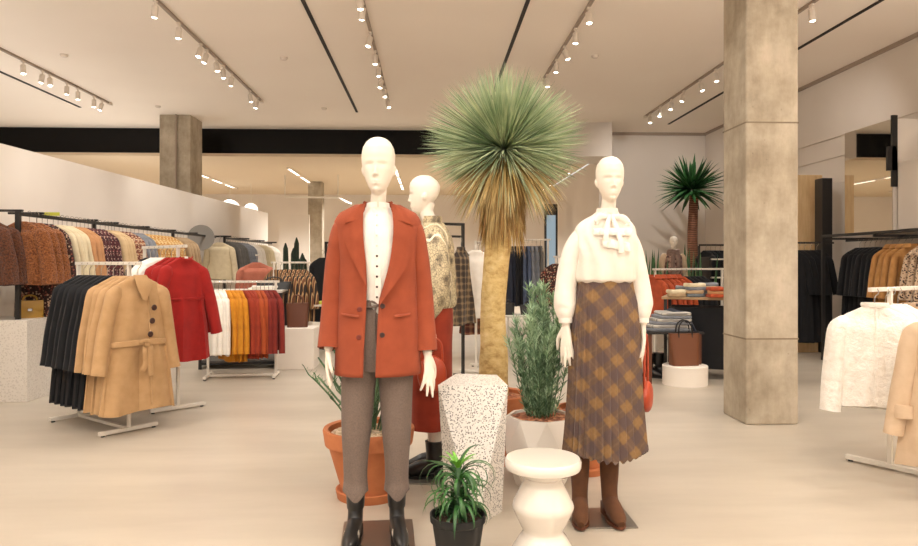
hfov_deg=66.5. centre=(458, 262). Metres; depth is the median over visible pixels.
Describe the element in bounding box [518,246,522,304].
trousers
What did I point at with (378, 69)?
track spotlight
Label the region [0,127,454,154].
ceiling beam
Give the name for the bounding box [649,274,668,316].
hoodie
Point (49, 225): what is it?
dress
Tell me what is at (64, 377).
coat
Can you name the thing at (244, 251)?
blouse
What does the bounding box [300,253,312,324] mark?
potted cactus
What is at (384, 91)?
track spotlight
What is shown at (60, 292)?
coat
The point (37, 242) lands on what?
jacket
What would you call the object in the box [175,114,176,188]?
conduit pipe
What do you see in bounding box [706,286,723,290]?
folded knit
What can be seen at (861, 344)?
jacket
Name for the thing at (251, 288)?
folded garment
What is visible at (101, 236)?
dress
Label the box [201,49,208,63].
track spotlight
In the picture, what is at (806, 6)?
track
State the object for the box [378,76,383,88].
track spotlight
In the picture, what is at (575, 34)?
track spotlight
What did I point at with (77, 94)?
track spotlight
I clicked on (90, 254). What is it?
blouse
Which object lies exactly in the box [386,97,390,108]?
track spotlight
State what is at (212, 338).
tunic
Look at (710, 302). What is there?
hoodie
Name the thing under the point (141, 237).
shirt
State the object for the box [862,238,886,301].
coat
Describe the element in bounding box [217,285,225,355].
tunic
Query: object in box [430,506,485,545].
pot
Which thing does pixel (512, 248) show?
trousers
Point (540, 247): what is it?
trousers
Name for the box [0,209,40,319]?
wall rack
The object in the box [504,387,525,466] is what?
pot
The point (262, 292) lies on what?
tunic
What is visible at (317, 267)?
coat
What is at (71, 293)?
coat
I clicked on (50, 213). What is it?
sign
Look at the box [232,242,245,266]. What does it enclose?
blouse
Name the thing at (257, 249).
shirt
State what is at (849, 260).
coat
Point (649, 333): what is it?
display table
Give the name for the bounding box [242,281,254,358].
tunic
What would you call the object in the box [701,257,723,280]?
shelf unit
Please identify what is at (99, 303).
coat
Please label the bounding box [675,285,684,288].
folded knit
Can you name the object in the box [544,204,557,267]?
window
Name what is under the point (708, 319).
display table
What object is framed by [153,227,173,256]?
blouse
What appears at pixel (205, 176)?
recessed light
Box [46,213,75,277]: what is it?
dress
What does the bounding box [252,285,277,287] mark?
folded garment
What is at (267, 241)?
blouse
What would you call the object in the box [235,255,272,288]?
jumper
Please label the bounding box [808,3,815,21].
track spotlight
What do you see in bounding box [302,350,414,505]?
aloe
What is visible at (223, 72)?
track spotlight
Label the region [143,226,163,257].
blouse
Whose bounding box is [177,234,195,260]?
blouse
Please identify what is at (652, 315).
jeans
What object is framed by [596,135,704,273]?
wall
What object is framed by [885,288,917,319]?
blouse
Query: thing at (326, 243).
rack
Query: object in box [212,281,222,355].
tunic
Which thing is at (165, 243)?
blouse
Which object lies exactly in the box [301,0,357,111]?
trim
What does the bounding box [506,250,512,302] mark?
trousers
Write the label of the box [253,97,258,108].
track spotlight
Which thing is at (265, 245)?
blouse
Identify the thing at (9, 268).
jacket
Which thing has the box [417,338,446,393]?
handbag
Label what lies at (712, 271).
folded knit
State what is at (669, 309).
jeans
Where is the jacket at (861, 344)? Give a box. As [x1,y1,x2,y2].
[819,287,917,411]
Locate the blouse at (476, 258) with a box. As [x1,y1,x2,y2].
[468,242,483,317]
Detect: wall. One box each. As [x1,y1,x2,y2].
[0,143,267,315]
[202,194,484,257]
[511,193,543,251]
[544,164,595,263]
[549,122,611,163]
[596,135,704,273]
[705,37,917,305]
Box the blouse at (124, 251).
[106,221,128,272]
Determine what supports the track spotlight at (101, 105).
hanging from the track at (1, 49)
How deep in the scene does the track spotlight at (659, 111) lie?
12.83 m
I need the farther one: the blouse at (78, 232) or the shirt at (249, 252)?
the shirt at (249, 252)
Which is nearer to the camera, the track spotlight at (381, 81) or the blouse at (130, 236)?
the blouse at (130, 236)
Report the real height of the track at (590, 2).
0.045 m
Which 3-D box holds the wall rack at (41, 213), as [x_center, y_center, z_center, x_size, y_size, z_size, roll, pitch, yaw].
[-4.344,-0.478,7.549,0.345,0.057,1.156,0,0,-2]
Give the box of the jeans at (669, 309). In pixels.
[667,308,696,331]
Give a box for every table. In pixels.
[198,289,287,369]
[505,313,551,321]
[646,330,703,383]
[662,294,723,369]
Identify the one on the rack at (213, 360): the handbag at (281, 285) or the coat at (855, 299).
the handbag at (281, 285)
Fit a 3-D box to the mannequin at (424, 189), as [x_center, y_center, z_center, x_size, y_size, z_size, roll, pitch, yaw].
[-0.159,0.382,4.279,0.375,1.836,0.541,0,0,5]
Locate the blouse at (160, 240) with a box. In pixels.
[148,228,166,256]
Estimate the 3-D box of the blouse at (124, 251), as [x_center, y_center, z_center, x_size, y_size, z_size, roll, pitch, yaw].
[-4.253,-0.148,8.406,0.614,0.722,0.109,0,0,-7]
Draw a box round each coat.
[39,263,86,402]
[45,263,91,404]
[51,262,97,405]
[54,262,105,406]
[62,262,112,408]
[68,262,115,410]
[74,263,122,412]
[82,262,126,414]
[84,262,133,414]
[90,263,180,417]
[157,245,221,361]
[309,250,325,321]
[694,245,718,285]
[708,247,720,304]
[713,247,723,304]
[798,243,820,342]
[798,251,814,342]
[804,245,825,342]
[809,245,831,342]
[815,244,837,330]
[836,240,861,314]
[843,240,865,311]
[848,241,871,309]
[850,241,876,307]
[857,239,881,301]
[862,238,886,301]
[866,238,893,301]
[873,238,899,302]
[878,237,906,302]
[883,322,917,466]
[886,237,917,303]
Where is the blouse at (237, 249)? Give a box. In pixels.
[226,235,242,268]
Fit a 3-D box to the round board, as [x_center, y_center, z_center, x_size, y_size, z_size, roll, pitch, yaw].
[-4.461,-0.440,12.111,0.440,0.440,0.030,0,0,-20]
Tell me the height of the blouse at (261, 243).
0.720 m
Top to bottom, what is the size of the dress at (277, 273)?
0.840 m
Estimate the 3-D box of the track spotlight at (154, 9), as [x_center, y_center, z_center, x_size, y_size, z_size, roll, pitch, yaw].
[-3.329,-2.774,7.658,0.093,0.196,0.072,0,0,44]
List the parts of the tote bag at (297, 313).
handle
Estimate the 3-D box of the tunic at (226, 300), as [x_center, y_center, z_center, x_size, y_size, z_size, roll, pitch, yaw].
[-2.682,0.620,7.930,0.093,0.840,0.583,0,0,-35]
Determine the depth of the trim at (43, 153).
15.12 m
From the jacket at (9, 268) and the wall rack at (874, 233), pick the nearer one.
the jacket at (9, 268)
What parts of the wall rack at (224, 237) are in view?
post, hanging rail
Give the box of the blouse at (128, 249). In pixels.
[107,221,131,261]
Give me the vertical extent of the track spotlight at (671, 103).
0.196 m
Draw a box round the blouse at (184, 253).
[169,230,185,256]
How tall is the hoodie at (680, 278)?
0.782 m
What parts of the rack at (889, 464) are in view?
post, rail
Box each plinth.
[0,316,51,401]
[277,325,318,369]
[438,374,507,520]
[662,362,707,387]
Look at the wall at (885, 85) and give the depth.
10.47 m
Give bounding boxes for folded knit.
[666,289,685,292]
[667,293,685,296]
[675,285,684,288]
[683,283,705,286]
[685,287,705,289]
[685,289,703,293]
[685,293,704,296]
[698,282,717,285]
[705,294,723,297]
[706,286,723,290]
[707,290,723,293]
[711,270,723,276]
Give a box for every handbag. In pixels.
[21,294,43,317]
[256,276,291,289]
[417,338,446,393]
[505,299,514,314]
[520,301,536,314]
[643,333,652,411]
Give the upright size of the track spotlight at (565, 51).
0.193 m
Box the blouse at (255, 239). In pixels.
[255,239,268,265]
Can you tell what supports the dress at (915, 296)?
hanging from the wall rack at (874, 233)
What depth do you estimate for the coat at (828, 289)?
9.67 m
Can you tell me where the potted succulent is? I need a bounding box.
[420,444,495,545]
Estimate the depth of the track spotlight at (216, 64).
9.79 m
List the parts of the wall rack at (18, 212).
bracket arm, post, hanging rail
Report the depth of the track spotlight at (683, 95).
11.64 m
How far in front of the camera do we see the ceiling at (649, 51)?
9.78 m
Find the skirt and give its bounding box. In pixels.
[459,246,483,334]
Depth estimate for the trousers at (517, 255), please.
11.08 m
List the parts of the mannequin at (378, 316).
plate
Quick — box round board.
[188,225,214,249]
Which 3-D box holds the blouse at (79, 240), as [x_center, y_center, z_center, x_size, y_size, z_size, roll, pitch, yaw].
[-4.205,-0.147,7.341,0.614,0.720,0.098,0,0,-7]
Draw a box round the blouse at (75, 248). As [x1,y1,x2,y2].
[53,216,82,274]
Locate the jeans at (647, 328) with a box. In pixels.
[646,327,690,331]
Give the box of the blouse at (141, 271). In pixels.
[135,246,167,274]
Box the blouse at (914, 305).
[900,287,917,309]
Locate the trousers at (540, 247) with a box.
[538,239,543,273]
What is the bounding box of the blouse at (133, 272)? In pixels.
[131,245,162,275]
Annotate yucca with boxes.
[417,63,587,466]
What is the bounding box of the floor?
[0,306,917,545]
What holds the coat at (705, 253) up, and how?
hanging from the wall rack at (699, 244)
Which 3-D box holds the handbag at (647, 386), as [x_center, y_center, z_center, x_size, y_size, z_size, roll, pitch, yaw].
[0.967,0.567,3.620,0.070,0.407,0.200,0,0,22]
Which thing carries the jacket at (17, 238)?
hanging from the wall rack at (18, 212)
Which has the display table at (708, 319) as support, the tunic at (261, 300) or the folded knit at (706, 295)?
the folded knit at (706, 295)
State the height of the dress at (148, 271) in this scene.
1.022 m
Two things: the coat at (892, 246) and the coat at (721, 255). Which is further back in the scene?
the coat at (721, 255)
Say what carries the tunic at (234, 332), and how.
hanging from the rack at (276, 372)
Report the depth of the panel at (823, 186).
10.13 m
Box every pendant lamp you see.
[224,200,238,204]
[245,203,257,209]
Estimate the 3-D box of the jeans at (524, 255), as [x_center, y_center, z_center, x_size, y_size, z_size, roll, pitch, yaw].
[1.035,0.154,11.175,0.106,1.072,0.409,0,0,-8]
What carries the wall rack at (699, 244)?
on the floor
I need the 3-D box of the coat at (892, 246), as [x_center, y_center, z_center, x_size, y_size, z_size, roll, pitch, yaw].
[5.257,0.224,8.385,0.623,1.072,0.131,0,0,-2]
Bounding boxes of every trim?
[0,71,80,107]
[36,152,457,158]
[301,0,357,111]
[491,0,529,96]
[612,32,917,135]
[668,0,883,123]
[707,109,917,189]
[832,182,844,319]
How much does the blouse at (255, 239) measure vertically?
0.722 m
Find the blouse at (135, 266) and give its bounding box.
[131,246,158,271]
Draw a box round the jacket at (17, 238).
[0,223,27,285]
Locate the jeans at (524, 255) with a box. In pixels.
[522,246,526,304]
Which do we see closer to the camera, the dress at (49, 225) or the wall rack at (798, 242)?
the dress at (49, 225)
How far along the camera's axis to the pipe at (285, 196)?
18.48 m
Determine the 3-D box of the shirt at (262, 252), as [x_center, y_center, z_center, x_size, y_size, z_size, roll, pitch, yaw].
[-4.351,-0.148,14.707,0.615,0.722,0.095,0,0,-2]
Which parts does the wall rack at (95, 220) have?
hanging rail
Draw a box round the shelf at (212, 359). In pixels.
[202,354,273,362]
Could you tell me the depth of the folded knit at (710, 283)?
8.03 m
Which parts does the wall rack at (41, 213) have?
bracket arm, hanging rail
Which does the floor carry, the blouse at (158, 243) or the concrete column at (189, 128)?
the concrete column at (189, 128)
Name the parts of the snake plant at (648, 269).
pot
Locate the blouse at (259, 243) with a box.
[259,243,272,267]
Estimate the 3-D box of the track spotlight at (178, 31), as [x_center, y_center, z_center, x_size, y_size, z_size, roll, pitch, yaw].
[-3.354,-2.773,8.371,0.079,0.198,0.076,0,0,-2]
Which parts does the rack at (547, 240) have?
post, rail, post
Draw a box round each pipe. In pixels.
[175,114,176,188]
[285,196,352,204]
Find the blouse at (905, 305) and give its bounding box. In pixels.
[893,286,917,312]
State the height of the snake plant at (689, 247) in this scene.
1.667 m
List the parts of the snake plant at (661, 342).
pot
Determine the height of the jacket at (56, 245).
0.723 m
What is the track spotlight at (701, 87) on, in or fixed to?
hanging from the track at (806, 6)
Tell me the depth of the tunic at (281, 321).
7.82 m
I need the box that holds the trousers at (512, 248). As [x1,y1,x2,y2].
[511,246,515,305]
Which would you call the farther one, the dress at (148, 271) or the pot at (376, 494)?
the dress at (148, 271)
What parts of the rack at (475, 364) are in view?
post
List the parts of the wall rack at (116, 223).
hanging rail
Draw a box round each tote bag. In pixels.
[286,294,308,327]
[668,319,698,365]
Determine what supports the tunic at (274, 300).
hanging from the rack at (276, 372)
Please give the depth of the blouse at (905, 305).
4.40 m
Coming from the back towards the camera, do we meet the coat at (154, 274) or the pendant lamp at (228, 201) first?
the pendant lamp at (228, 201)
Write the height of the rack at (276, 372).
1.100 m
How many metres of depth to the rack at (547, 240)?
11.06 m
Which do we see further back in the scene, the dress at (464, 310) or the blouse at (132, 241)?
the blouse at (132, 241)
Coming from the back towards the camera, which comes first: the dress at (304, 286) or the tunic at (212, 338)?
the dress at (304, 286)
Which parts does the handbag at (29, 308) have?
handle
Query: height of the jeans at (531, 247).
1.070 m
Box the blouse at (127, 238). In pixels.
[111,221,134,261]
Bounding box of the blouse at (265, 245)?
[265,245,276,269]
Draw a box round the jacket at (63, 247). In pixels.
[34,212,70,284]
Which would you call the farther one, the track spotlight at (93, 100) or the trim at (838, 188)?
the track spotlight at (93, 100)
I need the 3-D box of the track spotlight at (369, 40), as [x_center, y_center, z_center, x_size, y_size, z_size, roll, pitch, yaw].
[-1.117,-2.775,8.702,0.101,0.195,0.072,0,0,-32]
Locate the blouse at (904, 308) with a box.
[892,288,917,318]
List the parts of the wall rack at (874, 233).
post, bracket arm, hanging rail, bracket arm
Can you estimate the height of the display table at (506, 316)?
0.550 m
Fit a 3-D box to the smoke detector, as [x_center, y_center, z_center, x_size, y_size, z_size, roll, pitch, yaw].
[-5.496,-2.882,9.739,0.110,0.035,0.110,0,0,-2]
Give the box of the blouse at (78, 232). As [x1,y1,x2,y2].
[60,215,90,274]
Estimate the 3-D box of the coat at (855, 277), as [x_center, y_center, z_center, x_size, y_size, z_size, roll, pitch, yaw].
[5.237,0.224,8.812,0.615,1.072,0.103,0,0,3]
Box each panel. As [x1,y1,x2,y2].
[798,175,821,249]
[815,178,831,351]
[898,158,917,228]
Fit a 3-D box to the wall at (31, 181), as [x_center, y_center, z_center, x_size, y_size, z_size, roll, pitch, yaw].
[-4.772,0.040,6.958,0.200,2.520,20.326,0,0,0]
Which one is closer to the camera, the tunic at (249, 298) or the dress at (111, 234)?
the tunic at (249, 298)
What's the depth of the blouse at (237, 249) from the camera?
12.91 m
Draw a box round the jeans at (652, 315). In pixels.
[651,314,691,318]
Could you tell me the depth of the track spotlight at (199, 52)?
9.13 m
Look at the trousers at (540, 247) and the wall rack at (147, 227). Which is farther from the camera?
the trousers at (540, 247)
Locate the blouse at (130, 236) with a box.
[120,223,140,260]
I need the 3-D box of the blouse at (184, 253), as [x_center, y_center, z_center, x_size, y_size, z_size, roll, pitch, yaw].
[-4.336,-0.147,10.428,0.608,0.720,0.095,0,0,-2]
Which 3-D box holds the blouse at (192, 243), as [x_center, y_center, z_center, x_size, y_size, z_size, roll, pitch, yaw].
[-4.358,-0.147,10.967,0.613,0.720,0.098,0,0,-3]
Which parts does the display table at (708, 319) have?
leg, leg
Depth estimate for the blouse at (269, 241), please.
16.36 m
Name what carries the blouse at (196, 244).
hanging from the wall rack at (176, 232)
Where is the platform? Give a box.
[798,343,817,351]
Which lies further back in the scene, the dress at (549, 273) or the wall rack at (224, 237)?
the wall rack at (224, 237)
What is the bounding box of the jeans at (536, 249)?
[534,240,539,296]
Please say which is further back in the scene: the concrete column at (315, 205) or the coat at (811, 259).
the concrete column at (315, 205)
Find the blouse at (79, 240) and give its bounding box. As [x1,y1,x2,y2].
[60,225,87,274]
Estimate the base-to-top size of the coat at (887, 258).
1.072 m
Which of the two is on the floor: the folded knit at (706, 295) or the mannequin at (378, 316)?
the mannequin at (378, 316)
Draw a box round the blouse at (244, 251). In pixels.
[232,236,247,264]
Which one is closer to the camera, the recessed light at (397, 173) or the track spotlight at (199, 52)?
the track spotlight at (199, 52)
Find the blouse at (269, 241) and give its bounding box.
[269,241,282,269]
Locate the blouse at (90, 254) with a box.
[65,216,95,274]
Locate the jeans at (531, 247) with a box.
[530,246,535,301]
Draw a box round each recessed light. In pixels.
[202,174,237,188]
[287,167,310,182]
[395,168,403,190]
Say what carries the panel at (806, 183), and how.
on the floor
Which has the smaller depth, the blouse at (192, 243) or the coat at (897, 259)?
the coat at (897, 259)
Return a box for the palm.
[656,154,723,275]
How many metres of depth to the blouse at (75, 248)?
7.24 m
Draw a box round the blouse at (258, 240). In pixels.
[257,240,270,266]
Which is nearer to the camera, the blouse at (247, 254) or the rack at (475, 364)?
the rack at (475, 364)
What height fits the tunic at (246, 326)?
0.912 m
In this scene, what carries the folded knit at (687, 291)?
on the folded knit at (687, 295)
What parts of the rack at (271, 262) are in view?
rail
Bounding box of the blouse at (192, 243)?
[183,238,198,262]
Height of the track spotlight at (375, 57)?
0.198 m
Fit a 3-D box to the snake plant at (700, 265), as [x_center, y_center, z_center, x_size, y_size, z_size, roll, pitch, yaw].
[3.974,0.547,11.400,0.414,1.506,0.400,0,0,-2]
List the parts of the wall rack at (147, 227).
hanging rail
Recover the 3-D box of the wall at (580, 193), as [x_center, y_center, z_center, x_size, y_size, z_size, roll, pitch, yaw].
[3.026,-0.515,19.967,0.200,3.630,8.350,0,0,-2]
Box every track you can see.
[0,47,112,105]
[157,0,262,102]
[364,0,389,100]
[542,0,594,81]
[643,0,818,117]
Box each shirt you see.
[129,224,149,257]
[133,225,155,257]
[137,225,158,257]
[238,237,251,262]
[240,237,253,261]
[244,243,255,261]
[246,243,257,261]
[247,242,261,262]
[252,239,265,264]
[253,240,266,264]
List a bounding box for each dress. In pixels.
[14,212,56,316]
[42,215,66,244]
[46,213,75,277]
[83,218,109,274]
[88,218,113,274]
[90,219,117,275]
[98,220,123,275]
[99,229,120,275]
[144,246,173,278]
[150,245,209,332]
[264,261,289,318]
[280,261,294,302]
[282,261,299,302]
[288,262,303,302]
[293,269,308,302]
[297,262,314,321]
[302,261,318,321]
[453,237,475,325]
[536,257,558,306]
[898,246,917,302]
[905,250,917,301]
[913,265,917,301]
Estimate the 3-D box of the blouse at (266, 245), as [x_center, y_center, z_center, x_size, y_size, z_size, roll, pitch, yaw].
[-4.404,-0.147,15.885,0.614,0.720,0.104,0,0,-1]
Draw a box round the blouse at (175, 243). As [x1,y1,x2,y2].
[162,228,177,244]
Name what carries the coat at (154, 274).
hanging from the rack at (202, 403)
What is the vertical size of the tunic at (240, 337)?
0.910 m
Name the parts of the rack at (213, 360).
leg, leg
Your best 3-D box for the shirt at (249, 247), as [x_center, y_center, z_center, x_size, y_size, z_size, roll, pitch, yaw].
[-4.316,-0.147,13.809,0.614,0.720,0.101,0,0,-4]
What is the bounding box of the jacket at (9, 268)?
[0,226,19,285]
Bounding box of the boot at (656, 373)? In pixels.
[652,353,661,378]
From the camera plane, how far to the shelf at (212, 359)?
8.67 m
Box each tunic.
[208,299,216,355]
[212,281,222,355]
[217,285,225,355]
[218,282,237,361]
[221,284,230,356]
[229,282,238,361]
[234,281,243,362]
[238,280,249,361]
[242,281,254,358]
[247,281,255,358]
[251,281,260,358]
[255,281,266,358]
[259,280,268,358]
[263,280,272,353]
[267,280,277,353]
[272,281,284,353]
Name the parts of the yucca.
crown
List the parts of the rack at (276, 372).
post, rail, post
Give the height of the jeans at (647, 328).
0.039 m
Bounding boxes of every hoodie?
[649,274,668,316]
[656,269,676,304]
[662,270,682,304]
[670,269,686,304]
[675,269,692,304]
[680,271,698,304]
[684,269,702,304]
[689,269,708,304]
[694,268,713,304]
[700,269,717,304]
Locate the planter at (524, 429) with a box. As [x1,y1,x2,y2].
[505,409,568,485]
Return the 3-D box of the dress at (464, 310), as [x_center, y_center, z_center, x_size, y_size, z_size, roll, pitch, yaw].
[0.025,0.200,7.784,0.172,0.981,0.547,0,0,36]
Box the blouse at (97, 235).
[78,217,106,274]
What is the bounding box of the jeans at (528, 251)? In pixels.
[526,246,531,304]
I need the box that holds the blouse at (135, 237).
[121,223,142,258]
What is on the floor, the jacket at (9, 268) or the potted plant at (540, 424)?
the potted plant at (540, 424)
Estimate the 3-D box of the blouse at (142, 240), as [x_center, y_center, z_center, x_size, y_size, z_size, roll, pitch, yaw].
[-4.278,-0.147,8.996,0.614,0.720,0.100,0,0,-1]
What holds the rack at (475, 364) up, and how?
on the floor
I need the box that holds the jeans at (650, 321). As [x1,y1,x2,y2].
[649,320,689,324]
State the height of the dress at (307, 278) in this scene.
0.840 m
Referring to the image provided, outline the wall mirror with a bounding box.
[845,115,917,232]
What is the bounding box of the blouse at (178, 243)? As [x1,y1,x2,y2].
[166,230,182,256]
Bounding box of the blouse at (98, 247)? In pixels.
[75,217,103,274]
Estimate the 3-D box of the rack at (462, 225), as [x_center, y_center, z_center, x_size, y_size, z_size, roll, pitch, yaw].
[-0.164,0.425,7.800,0.504,1.750,0.440,0,0,-26]
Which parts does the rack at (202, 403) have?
rail, post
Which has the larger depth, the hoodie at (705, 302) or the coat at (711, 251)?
the coat at (711, 251)
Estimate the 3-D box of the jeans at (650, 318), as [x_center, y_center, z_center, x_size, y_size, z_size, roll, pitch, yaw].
[2.322,0.616,7.700,0.410,0.039,0.340,0,0,0]
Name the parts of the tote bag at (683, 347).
handle, handle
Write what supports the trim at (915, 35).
attached to the wall at (885, 85)
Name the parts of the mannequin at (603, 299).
plate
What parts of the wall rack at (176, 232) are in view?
hanging rail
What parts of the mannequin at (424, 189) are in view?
plate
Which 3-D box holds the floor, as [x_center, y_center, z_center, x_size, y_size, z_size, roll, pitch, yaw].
[-2.433,1.400,10.408,22.000,0.200,31.000,0,0,-2]
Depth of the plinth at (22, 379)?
6.54 m
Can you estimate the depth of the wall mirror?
9.06 m
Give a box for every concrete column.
[160,115,201,195]
[308,181,323,263]
[723,0,798,424]
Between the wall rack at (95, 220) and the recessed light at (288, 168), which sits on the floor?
the wall rack at (95, 220)
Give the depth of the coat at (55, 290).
5.60 m
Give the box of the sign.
[44,212,59,215]
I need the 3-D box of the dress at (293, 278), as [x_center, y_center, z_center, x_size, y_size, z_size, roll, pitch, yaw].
[-2.408,0.400,9.697,0.548,0.840,0.101,0,0,29]
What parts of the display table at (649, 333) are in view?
leg, leg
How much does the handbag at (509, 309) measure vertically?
0.228 m
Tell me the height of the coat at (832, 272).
1.400 m
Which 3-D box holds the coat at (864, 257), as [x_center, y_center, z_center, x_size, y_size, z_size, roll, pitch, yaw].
[5.247,0.227,8.719,0.612,1.066,0.113,0,0,-5]
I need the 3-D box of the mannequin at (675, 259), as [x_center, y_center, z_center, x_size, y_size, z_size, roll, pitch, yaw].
[3.668,0.422,12.000,0.530,1.757,0.300,0,0,-2]
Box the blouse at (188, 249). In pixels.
[175,231,192,258]
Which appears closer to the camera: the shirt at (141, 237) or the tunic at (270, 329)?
the tunic at (270, 329)
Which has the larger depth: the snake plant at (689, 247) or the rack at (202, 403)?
the snake plant at (689, 247)
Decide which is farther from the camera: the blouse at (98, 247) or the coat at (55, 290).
the blouse at (98, 247)
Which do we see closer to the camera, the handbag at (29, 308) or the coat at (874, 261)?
the handbag at (29, 308)
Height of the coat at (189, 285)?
1.016 m
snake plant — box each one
[641,262,662,351]
[646,250,667,347]
[684,247,697,275]
[688,251,717,282]
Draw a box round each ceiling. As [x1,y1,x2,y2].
[0,0,917,132]
[51,156,586,194]
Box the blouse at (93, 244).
[70,216,99,274]
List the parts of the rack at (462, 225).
post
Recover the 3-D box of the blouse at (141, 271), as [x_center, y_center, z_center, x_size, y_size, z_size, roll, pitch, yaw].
[-2.675,0.299,6.368,0.655,0.922,0.109,0,0,-45]
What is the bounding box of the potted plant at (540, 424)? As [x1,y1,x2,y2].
[501,278,568,485]
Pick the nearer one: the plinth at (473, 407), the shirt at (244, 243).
the plinth at (473, 407)
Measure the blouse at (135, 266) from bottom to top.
0.920 m
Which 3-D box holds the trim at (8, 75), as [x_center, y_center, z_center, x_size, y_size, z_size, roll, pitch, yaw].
[-6.708,-2.904,4.877,0.044,0.032,16.300,0,0,-2]
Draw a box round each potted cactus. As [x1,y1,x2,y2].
[283,237,298,268]
[291,243,299,268]
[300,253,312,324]
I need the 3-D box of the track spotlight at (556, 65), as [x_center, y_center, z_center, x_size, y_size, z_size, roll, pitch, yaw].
[1.369,-2.773,9.866,0.079,0.198,0.073,0,0,-2]
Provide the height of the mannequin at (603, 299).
1.839 m
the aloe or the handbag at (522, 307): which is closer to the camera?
the aloe
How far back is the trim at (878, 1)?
8.84 m
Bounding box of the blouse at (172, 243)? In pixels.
[159,228,175,256]
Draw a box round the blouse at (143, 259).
[124,247,152,275]
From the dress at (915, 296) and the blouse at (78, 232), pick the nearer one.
the blouse at (78, 232)
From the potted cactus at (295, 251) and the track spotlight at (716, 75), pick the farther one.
the potted cactus at (295, 251)
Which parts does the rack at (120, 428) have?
post, rail, post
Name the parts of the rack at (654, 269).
post, rail, post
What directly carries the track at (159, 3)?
attached to the ceiling at (649, 51)
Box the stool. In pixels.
[505,448,581,545]
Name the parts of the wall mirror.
glass, frame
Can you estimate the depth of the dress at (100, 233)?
8.00 m
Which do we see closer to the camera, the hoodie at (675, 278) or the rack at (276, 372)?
the rack at (276, 372)
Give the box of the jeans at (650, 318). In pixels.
[649,317,691,321]
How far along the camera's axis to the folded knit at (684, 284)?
7.79 m
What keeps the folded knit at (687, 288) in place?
on the folded knit at (687, 291)
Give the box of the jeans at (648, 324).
[646,323,690,327]
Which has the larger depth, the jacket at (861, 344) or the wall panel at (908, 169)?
the wall panel at (908, 169)
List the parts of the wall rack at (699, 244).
post, hanging rail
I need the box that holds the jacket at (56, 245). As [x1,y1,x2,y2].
[27,211,64,284]
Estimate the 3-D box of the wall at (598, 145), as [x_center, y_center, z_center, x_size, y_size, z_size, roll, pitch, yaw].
[2.558,-2.550,14.969,1.150,0.700,1.100,0,0,-2]
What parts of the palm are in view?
crown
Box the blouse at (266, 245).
[266,245,277,269]
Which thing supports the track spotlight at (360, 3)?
hanging from the track at (366, 14)
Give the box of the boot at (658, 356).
[652,352,663,370]
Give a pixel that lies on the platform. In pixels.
(802, 347)
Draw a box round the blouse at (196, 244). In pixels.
[184,231,201,264]
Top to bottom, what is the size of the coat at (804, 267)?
1.400 m
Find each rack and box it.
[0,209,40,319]
[8,212,94,223]
[48,262,157,437]
[81,219,115,228]
[105,222,146,229]
[138,226,173,232]
[142,245,205,413]
[170,230,195,237]
[185,232,215,237]
[202,280,278,380]
[216,236,276,288]
[271,262,310,324]
[319,242,334,350]
[444,223,464,374]
[459,241,480,372]
[507,239,550,342]
[652,268,723,359]
[698,244,723,275]
[798,242,833,243]
[821,228,917,359]
[845,286,917,474]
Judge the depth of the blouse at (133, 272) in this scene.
6.30 m
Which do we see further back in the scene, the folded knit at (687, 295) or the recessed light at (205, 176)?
the recessed light at (205, 176)
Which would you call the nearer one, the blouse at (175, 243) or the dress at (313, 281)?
the dress at (313, 281)
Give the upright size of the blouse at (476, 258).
0.922 m
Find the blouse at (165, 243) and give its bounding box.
[152,228,169,256]
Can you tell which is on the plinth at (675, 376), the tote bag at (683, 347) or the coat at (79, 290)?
the tote bag at (683, 347)
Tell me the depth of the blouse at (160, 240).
9.65 m
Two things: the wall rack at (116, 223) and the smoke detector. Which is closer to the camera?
the wall rack at (116, 223)
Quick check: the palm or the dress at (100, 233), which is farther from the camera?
the palm
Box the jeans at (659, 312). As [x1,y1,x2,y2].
[654,310,690,315]
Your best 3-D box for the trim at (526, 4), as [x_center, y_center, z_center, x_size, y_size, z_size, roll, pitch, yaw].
[0.864,-2.904,5.240,0.044,0.032,16.400,0,0,-2]
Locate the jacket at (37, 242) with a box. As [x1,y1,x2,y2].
[8,213,57,284]
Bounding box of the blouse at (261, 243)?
[261,243,273,261]
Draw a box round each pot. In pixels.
[323,417,414,505]
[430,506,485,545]
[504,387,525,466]
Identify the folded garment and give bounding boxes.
[248,287,273,289]
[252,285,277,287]
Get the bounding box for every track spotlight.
[20,61,25,74]
[38,70,44,83]
[47,74,52,86]
[64,82,68,94]
[75,88,79,99]
[92,96,95,107]
[98,100,103,110]
[151,0,158,18]
[175,22,181,39]
[195,43,202,57]
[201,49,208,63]
[213,58,219,71]
[221,65,225,78]
[228,73,233,86]
[248,90,252,102]
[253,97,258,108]
[357,0,363,10]
[358,8,365,20]
[365,32,372,47]
[373,50,377,64]
[376,63,380,76]
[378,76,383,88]
[382,86,386,97]
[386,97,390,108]
[545,74,549,87]
[553,59,558,72]
[562,45,569,60]
[572,28,578,44]
[585,7,591,24]
[648,113,651,123]
[657,106,661,116]
[668,99,673,109]
[680,90,685,101]
[698,79,704,91]
[713,69,718,81]
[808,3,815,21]
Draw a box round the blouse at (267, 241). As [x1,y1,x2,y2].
[267,241,279,269]
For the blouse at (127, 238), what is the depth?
8.57 m
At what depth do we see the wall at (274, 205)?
23.84 m
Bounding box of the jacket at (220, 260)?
[202,236,237,280]
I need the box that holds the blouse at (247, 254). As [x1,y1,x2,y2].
[234,237,249,263]
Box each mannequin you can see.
[317,137,436,545]
[408,175,456,484]
[554,156,652,530]
[659,236,687,339]
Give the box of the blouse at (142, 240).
[126,223,147,257]
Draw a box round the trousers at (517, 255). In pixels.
[515,246,519,306]
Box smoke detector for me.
[60,53,67,57]
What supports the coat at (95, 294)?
hanging from the rack at (120, 428)
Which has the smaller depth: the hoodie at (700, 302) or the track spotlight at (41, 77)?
the hoodie at (700, 302)
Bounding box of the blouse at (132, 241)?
[114,227,137,261]

